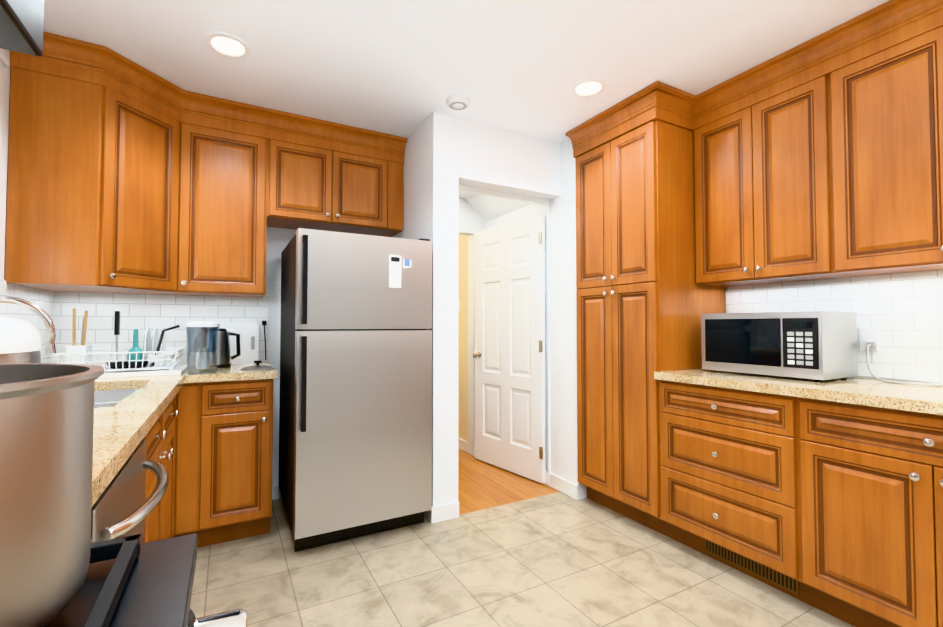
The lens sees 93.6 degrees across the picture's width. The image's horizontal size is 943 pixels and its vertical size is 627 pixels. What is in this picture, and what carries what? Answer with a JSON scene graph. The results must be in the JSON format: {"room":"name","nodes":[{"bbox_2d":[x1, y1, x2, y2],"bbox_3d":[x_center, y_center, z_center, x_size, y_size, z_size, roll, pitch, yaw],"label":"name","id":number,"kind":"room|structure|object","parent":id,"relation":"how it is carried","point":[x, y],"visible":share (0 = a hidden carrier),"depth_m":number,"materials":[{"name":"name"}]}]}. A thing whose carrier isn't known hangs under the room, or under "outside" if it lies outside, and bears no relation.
{"room":"kitchen","nodes":[
{"label":"kitchen","id":0,"kind":"room"},
{"bbox_2d":[43,0,888,142],"bbox_3d":[-0.195,-1.285,2.279,3.930,0.100,7.700,1,-2,-29],"label":"ceiling","id":1,"kind":"structure","parent":0,"point":[403,68],"depth_m":2.07,"materials":[{"name":"white paint"}]},
{"bbox_2d":[204,32,250,58],"bbox_3d":[-1.126,-1.237,2.051,0.190,0.008,0.190,1,-2,-29],"label":"recessed light","id":2,"kind":"object","parent":1,"relation":"in","point":[227,45],"visible":1,"depth_m":2.05,"materials":[{"name":"white plastic"}]},
{"bbox_2d":[446,94,469,109],"bbox_3d":[-0.076,-1.209,2.548,0.136,0.036,0.136,1,-2,-29],"label":"smoke detector","id":3,"kind":"object","parent":1,"relation":"attached to","point":[457,101],"visible":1,"depth_m":2.51,"materials":[{"name":"white plastic"}]},
{"bbox_2d":[570,78,605,97],"bbox_3d":[0.636,-1.228,2.416,0.190,0.008,0.190,1,-2,-29],"label":"recessed light","id":4,"kind":"object","parent":1,"relation":"in","point":[587,87],"visible":1,"depth_m":2.41,"materials":[{"name":"white plastic"}]},
{"bbox_2d":[0,48,942,506],"bbox_3d":[-0.195,-0.006,2.244,3.930,2.460,7.700,1,-2,-29],"label":"wall","id":5,"kind":"structure","parent":0,"point":[446,156],"depth_m":2.73,"materials":[{"name":"white paint"}]},
{"bbox_2d":[0,51,9,183],"bbox_3d":[-1.709,-0.461,1.247,0.205,1.215,1.260,1,-2,-29],"label":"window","id":6,"kind":"structure","parent":5,"relation":"in","point":[4,61],"depth_m":1.82,"materials":[{"name":"white"}]},
{"bbox_2d":[4,32,406,297],"bbox_3d":[-1.315,-0.669,2.637,1.925,1.108,0.681,1,-2,-29],"label":"upper cabinet","id":7,"kind":"object","parent":5,"relation":"attached to","point":[126,176],"visible":0.98,"depth_m":2.36,"materials":[{"name":"brown wood"}]},
{"bbox_2d":[260,318,267,359],"bbox_3d":[-1.377,0.169,2.943,0.047,0.280,0.031,1,-2,-29],"label":"electrical outlet","id":8,"kind":"object","parent":5,"relation":"attached to","point":[264,326],"visible":1,"depth_m":2.95,"materials":[{"name":"white plastic"}]},
{"bbox_2d":[272,484,281,499],"bbox_3d":[-1.021,1.201,3.133,0.810,0.095,0.016,1,-2,-29],"label":"baseboard","id":9,"kind":"structure","parent":5,"relation":"attached to","point":[276,494],"depth_m":2.97,"materials":[{"name":"white"}]},
{"bbox_2d":[424,506,435,523],"bbox_3d":[-0.435,1.197,2.976,0.018,0.095,0.856,1,-2,-29],"label":"baseboard","id":10,"kind":"structure","parent":5,"relation":"attached to","point":[430,515],"depth_m":2.61,"materials":[{"name":"white"}]},
{"bbox_2d":[441,502,452,510],"bbox_3d":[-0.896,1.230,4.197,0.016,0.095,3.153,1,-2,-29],"label":"baseboard","id":11,"kind":"structure","parent":5,"relation":"attached to","point":[449,506],"depth_m":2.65,"materials":[{"name":"white"}]},
{"bbox_2d":[458,438,467,452],"bbox_3d":[-0.544,1.251,4.975,0.016,0.095,2.120,1,-2,-29],"label":"baseboard","id":12,"kind":"structure","parent":5,"relation":"attached to","point":[462,444],"depth_m":4.12,"materials":[{"name":"white wood"}]},
{"bbox_2d":[459,185,550,486],"bbox_3d":[0.210,0.202,3.048,0.820,2.088,0.033,1,-2,-29],"label":"door frame","id":13,"kind":"structure","parent":5,"relation":"attached to","point":[490,193],"depth_m":3.21,"materials":[{"name":"white wood"}]},
{"bbox_2d":[473,214,545,483],"bbox_3d":[0.264,0.261,3.563,0.211,1.975,0.800,1,-2,-29],"label":"hall door","id":14,"kind":"structure","parent":5,"relation":"in","point":[509,352],"depth_m":3.51,"materials":[{"name":"white wood"}]},
{"bbox_2d":[544,471,577,499],"bbox_3d":[0.407,1.211,3.471,0.040,0.095,1.193,1,-2,-29],"label":"baseboard","id":15,"kind":"structure","parent":5,"relation":"attached to","point":[564,486],"depth_m":3.08,"materials":[{"name":"white"}]},
{"bbox_2d":[566,0,942,286],"bbox_3d":[1.870,-0.727,1.440,0.700,1.058,3.862,1,-2,-29],"label":"upper cabinet","id":16,"kind":"object","parent":5,"relation":"attached to","point":[819,157],"visible":1,"depth_m":2.02,"materials":[{"name":"brown wood"}]},
{"bbox_2d":[859,327,878,350],"bbox_3d":[1.873,0.120,2.095,0.030,0.116,0.072,1,-2,-29],"label":"electrical outlet","id":17,"kind":"object","parent":5,"relation":"attached to","point":[868,335],"visible":0.96,"depth_m":2.10,"materials":[{"name":"white plastic"}]},
{"bbox_2d":[190,448,854,626],"bbox_3d":[-0.195,1.254,2.210,3.930,0.060,7.700,1,-2,-29],"label":"floor","id":18,"kind":"structure","parent":0,"point":[558,559],"depth_m":2.06,"materials":[{"name":"tile"}]},
{"bbox_2d":[91,438,168,543],"bbox_3d":[-1.081,0.753,0.937,0.717,0.871,0.592,1,-2,-29],"label":"dishwasher","id":19,"kind":"object","parent":18,"relation":"on","point":[121,507],"visible":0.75,"depth_m":1.03,"materials":[{"name":"silver metal"}]},
{"bbox_2d":[45,533,246,626],"bbox_3d":[-0.456,0.668,-0.030,0.876,0.990,0.766,1,-2,-29],"label":"range","id":20,"kind":"object","parent":18,"relation":"on","point":[131,581],"visible":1,"depth_m":0.40,"materials":[{"name":"black metal"}]},
{"bbox_2d":[0,363,103,626],"bbox_3d":[-0.416,0.131,0.287,0.272,0.174,0.329,1,-2,-29],"label":"stock pot","id":21,"kind":"object","parent":20,"relation":"on","point":[46,434],"visible":1,"depth_m":0.30,"materials":[{"name":"silver metal"}]},
{"bbox_2d":[144,379,272,546],"bbox_3d":[-1.463,0.780,1.987,1.080,0.876,1.611,1,-2,-29],"label":"base cabinet","id":22,"kind":"object","parent":18,"relation":"on","point":[209,446],"visible":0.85,"depth_m":1.42,"materials":[{"name":"brown wood"}]},
{"bbox_2d":[92,363,276,505],"bbox_3d":[-1.199,0.412,1.533,1.093,0.244,2.661,1,-2,-29],"label":"countertop","id":23,"kind":"structure","parent":22,"relation":"on","point":[128,411],"depth_m":1.38,"materials":[{"name":"stone"}]},
{"bbox_2d":[0,315,40,363],"bbox_3d":[-1.048,0.128,0.835,0.344,0.285,0.364,1,-2,-29],"label":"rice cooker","id":24,"kind":"object","parent":23,"relation":"on","point":[20,341],"visible":0.44,"depth_m":0.86,"materials":[{"name":"white plastic"}]},
{"bbox_2d":[0,297,55,353],"bbox_3d":[-1.593,0.116,1.507,0.283,0.344,0.101,1,-2,-29],"label":"faucet","id":25,"kind":"object","parent":23,"relation":"on","point":[50,347],"visible":1,"depth_m":1.54,"materials":[{"name":"silver metal"}]},
{"bbox_2d":[54,308,187,377],"bbox_3d":[-1.799,0.145,2.314,0.510,0.330,0.445,1,-2,-29],"label":"dish rack","id":26,"kind":"object","parent":23,"relation":"on","point":[153,363],"visible":0.96,"depth_m":2.23,"materials":[{"name":"white plastic"}]},
{"bbox_2d":[186,321,219,373],"bbox_3d":[-1.439,0.177,2.373,0.154,0.270,0.256,1,-2,-29],"label":"water pitcher","id":27,"kind":"object","parent":23,"relation":"on","point":[202,351],"visible":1,"depth_m":2.32,"materials":[{"name":"plastic"}]},
{"bbox_2d":[206,327,240,368],"bbox_3d":[-1.499,0.196,2.646,0.213,0.247,0.164,1,-2,-29],"label":"kettle","id":28,"kind":"object","parent":23,"relation":"on","point":[224,356],"visible":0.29,"depth_m":2.60,"materials":[{"name":"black metal"}]},
{"bbox_2d":[190,323,258,364],"bbox_3d":[-1.567,0.192,2.824,0.380,0.268,0.052,1,-2,-29],"label":"cutting board","id":29,"kind":"object","parent":23,"relation":"on","point":[249,341],"visible":0.52,"depth_m":2.87,"materials":[{"name":"white plastic"}]},
{"bbox_2d":[241,360,273,369],"bbox_3d":[-1.220,0.292,2.529,0.170,0.048,0.170,1,-2,-29],"label":"lid","id":30,"kind":"object","parent":23,"relation":"on","point":[257,366],"visible":1,"depth_m":2.49,"materials":[{"name":"silver metal"}]},
{"bbox_2d":[279,228,431,551],"bbox_3d":[-0.743,0.401,2.737,0.735,1.661,0.890,1,-2,-29],"label":"refrigerator","id":31,"kind":"object","parent":18,"relation":"on","point":[355,437],"visible":1,"depth_m":2.38,"materials":[{"name":"silver metal"}]},
{"bbox_2d":[576,122,655,530],"bbox_3d":[1.127,0.091,2.844,0.628,2.300,0.649,1,-2,-29],"label":"tall cabinet","id":32,"kind":"object","parent":18,"relation":"on","point":[616,437],"depth_m":2.66,"materials":[{"name":"brown wood"}]},
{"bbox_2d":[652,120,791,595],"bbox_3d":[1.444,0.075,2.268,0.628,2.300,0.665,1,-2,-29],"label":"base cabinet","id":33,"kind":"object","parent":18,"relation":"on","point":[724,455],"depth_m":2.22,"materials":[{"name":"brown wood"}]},
{"bbox_2d":[654,368,942,414],"bbox_3d":[2.042,0.299,1.136,0.651,0.040,3.211,1,-2,-29],"label":"countertop","id":34,"kind":"structure","parent":33,"relation":"on","point":[873,392],"depth_m":1.80,"materials":[{"name":"stone"}]},
{"bbox_2d":[701,311,857,381],"bbox_3d":[1.525,0.153,2.239,0.336,0.311,0.560,1,-2,-29],"label":"microwave","id":35,"kind":"object","parent":34,"relation":"on","point":[818,346],"visible":1,"depth_m":2.06,"materials":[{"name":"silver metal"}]},
{"bbox_2d":[854,344,942,385],"bbox_3d":[1.781,0.224,2.099,0.146,0.163,0.649,1,-2,-29],"label":"power cord","id":36,"kind":"object","parent":34,"relation":"on","point":[928,383],"visible":0.83,"depth_m":1.96,"materials":[{"name":"grey plastic"}]},
{"bbox_2d":[788,396,942,626],"bbox_3d":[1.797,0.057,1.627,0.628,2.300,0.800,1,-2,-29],"label":"base cabinet","id":37,"kind":"object","parent":18,"relation":"on","point":[834,509],"depth_m":1.61,"materials":[{"name":"brown wood"}]},
{"bbox_3d":[-0.509,-0.752,-0.409,0.400,1.108,2.914,1,-2,-29],"label":"cabinet","id":38,"kind":"object","parent":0,"visible":0},
{"bbox_2d":[0,0,43,56],"bbox_3d":[-0.547,-0.413,-0.050,0.688,0.290,0.760,1,-2,-29],"label":"range hood","id":39,"kind":"object","parent":38,"relation":"attached to","point":[21,25],"visible":1,"depth_m":0.41,"materials":[{"name":"silver metal"}]}
]}

